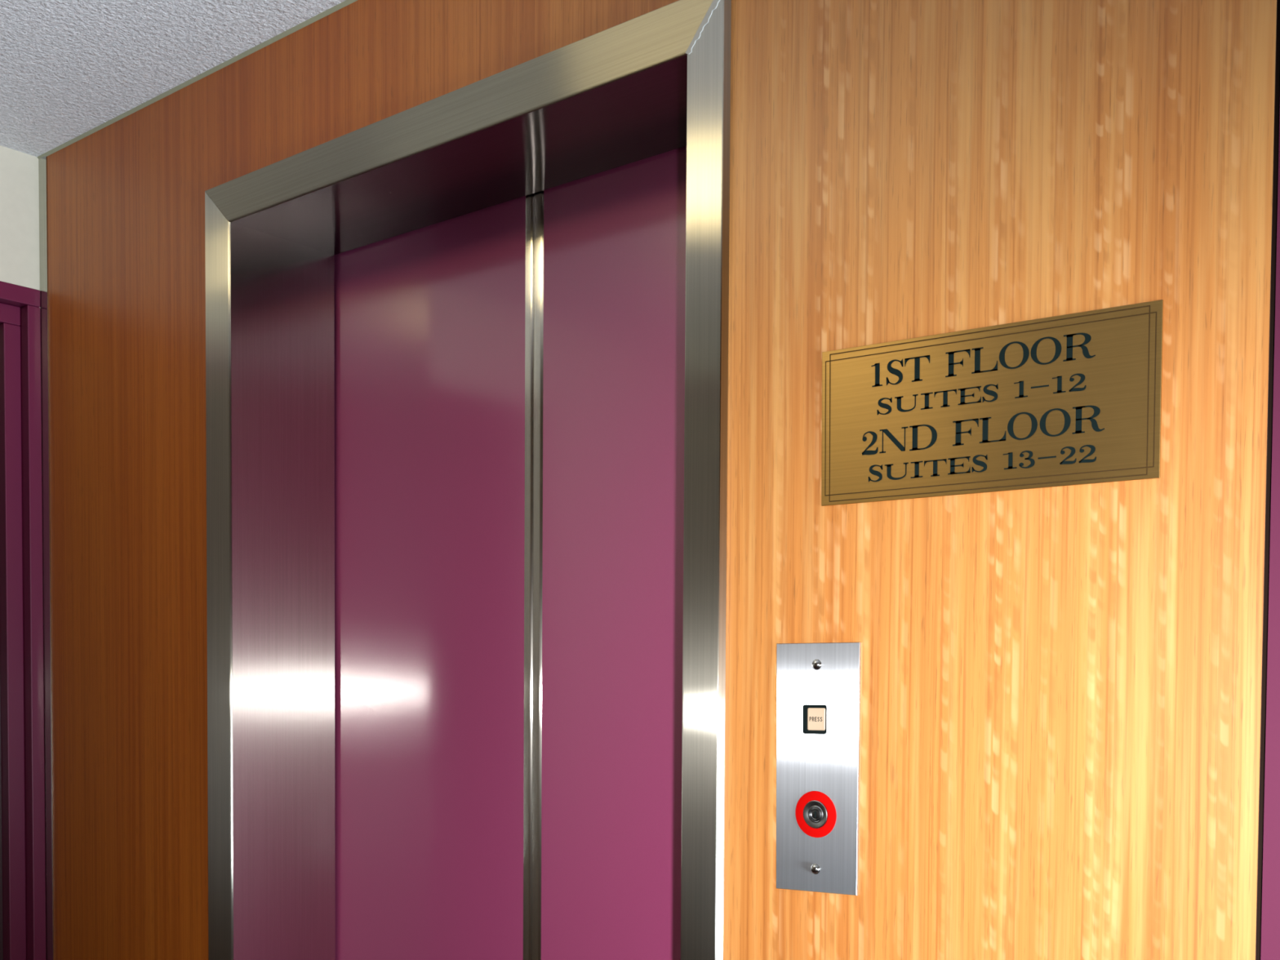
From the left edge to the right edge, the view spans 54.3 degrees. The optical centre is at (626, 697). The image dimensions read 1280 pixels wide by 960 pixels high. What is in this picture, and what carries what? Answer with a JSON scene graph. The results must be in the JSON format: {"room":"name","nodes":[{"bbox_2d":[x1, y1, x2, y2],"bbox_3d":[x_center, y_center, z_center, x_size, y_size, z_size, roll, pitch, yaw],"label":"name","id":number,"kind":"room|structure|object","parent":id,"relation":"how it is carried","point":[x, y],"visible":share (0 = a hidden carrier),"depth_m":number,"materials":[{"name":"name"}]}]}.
{"room":"lobby","nodes":[
{"label":"lobby","id":0,"kind":"room"},
{"bbox_2d":[0,145,39,307],"bbox_3d":[-1.814,0.221,1.431,0.100,2.345,2.330,2,2,39],"label":"wall","id":1,"kind":"structure","parent":0,"point":[19,171],"depth_m":2.22,"materials":[{"name":"beige paint"}]},
{"bbox_2d":[0,280,46,959],"bbox_3d":[-1.384,0.326,1.950,0.079,2.107,0.923,2,2,39],"label":"door","id":2,"kind":"structure","parent":1,"relation":"in","point":[22,775],"depth_m":2.26,"materials":[{"name":"paint"}]},
{"bbox_2d":[0,0,346,156],"bbox_3d":[-0.308,-0.952,0.142,4.003,0.100,2.450,2,2,39],"label":"ceiling","id":3,"kind":"structure","parent":0,"point":[68,68],"depth_m":1.84,"materials":[{"name":"paint"}]},
{"bbox_2d":[47,0,1276,959],"bbox_3d":[-0.256,0.224,1.656,1.996,2.345,0.030,2,2,39],"label":"wall","id":4,"kind":"structure","parent":0,"point":[1060,686],"depth_m":1.21,"materials":[{"name":"brown wood"}]},
{"bbox_2d":[38,155,53,959],"bbox_3d":[-1.046,0.199,2.288,0.028,2.345,0.032,2,2,39],"label":"trim","id":5,"kind":"structure","parent":4,"relation":"attached to","point":[42,162],"depth_m":2.26,"materials":[{"name":"silver metal"}]},
{"bbox_2d":[36,0,357,159],"bbox_3d":[-0.270,-0.946,1.614,2.024,0.004,0.004,2,2,39],"label":"trim","id":6,"kind":"structure","parent":4,"relation":"attached to","point":[346,2],"depth_m":1.91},
{"bbox_2d":[204,0,731,959],"bbox_3d":[-0.214,0.311,1.716,0.971,2.166,0.197,2,2,39],"label":"door surround","id":7,"kind":"object","parent":4,"relation":"attached to","point":[656,82],"visible":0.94,"depth_m":1.88,"materials":[{"name":"silver metal"}]},
{"bbox_2d":[333,192,534,959],"bbox_3d":[-0.317,0.309,1.950,0.487,2.146,0.032,2,2,39],"label":"door leaf","id":8,"kind":"structure","parent":7,"relation":"attached to","point":[433,324],"depth_m":1.90,"materials":[{"name":"metal"}]},
{"bbox_2d":[532,146,686,959],"bbox_3d":[0.053,0.321,1.654,0.458,2.146,0.032,2,2,39],"label":"door leaf","id":9,"kind":"structure","parent":7,"relation":"attached to","point":[610,245],"depth_m":1.68,"materials":[{"name":"metal"}]},
{"bbox_2d":[776,642,861,895],"bbox_3d":[0.192,0.072,1.270,0.096,0.257,0.007,2,2,39],"label":"panel","id":10,"kind":"object","parent":4,"relation":"attached to","point":[818,685],"visible":1,"depth_m":1.27,"materials":[{"name":"silver metal"}]},
{"bbox_2d":[821,299,1163,506],"bbox_3d":[0.325,-0.267,1.157,0.328,0.154,0.002,2,2,39],"label":"sign","id":11,"kind":"object","parent":4,"relation":"attached to","point":[1071,399],"visible":1,"depth_m":1.14,"materials":[{"name":"gold metal"}]},
{"bbox_2d":[1255,0,1279,959],"bbox_3d":[0.529,0.248,1.036,0.006,2.345,0.040,2,2,39],"label":"trim","id":12,"kind":"structure","parent":4,"relation":"attached to","point":[1277,93],"depth_m":1.01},
{"bbox_3d":[1.639,0.283,0.141,0.900,2.345,0.030,2,2,39],"label":"wall","id":13,"kind":"structure","parent":0,"visible":0},
{"bbox_2d":[1260,113,1279,959],"bbox_3d":[0.913,0.352,0.737,0.975,2.160,0.050,2,2,39],"label":"door","id":14,"kind":"structure","parent":13,"relation":"in","point":[1270,917],"depth_m":1.01,"materials":[{"name":"paint"}]}
]}

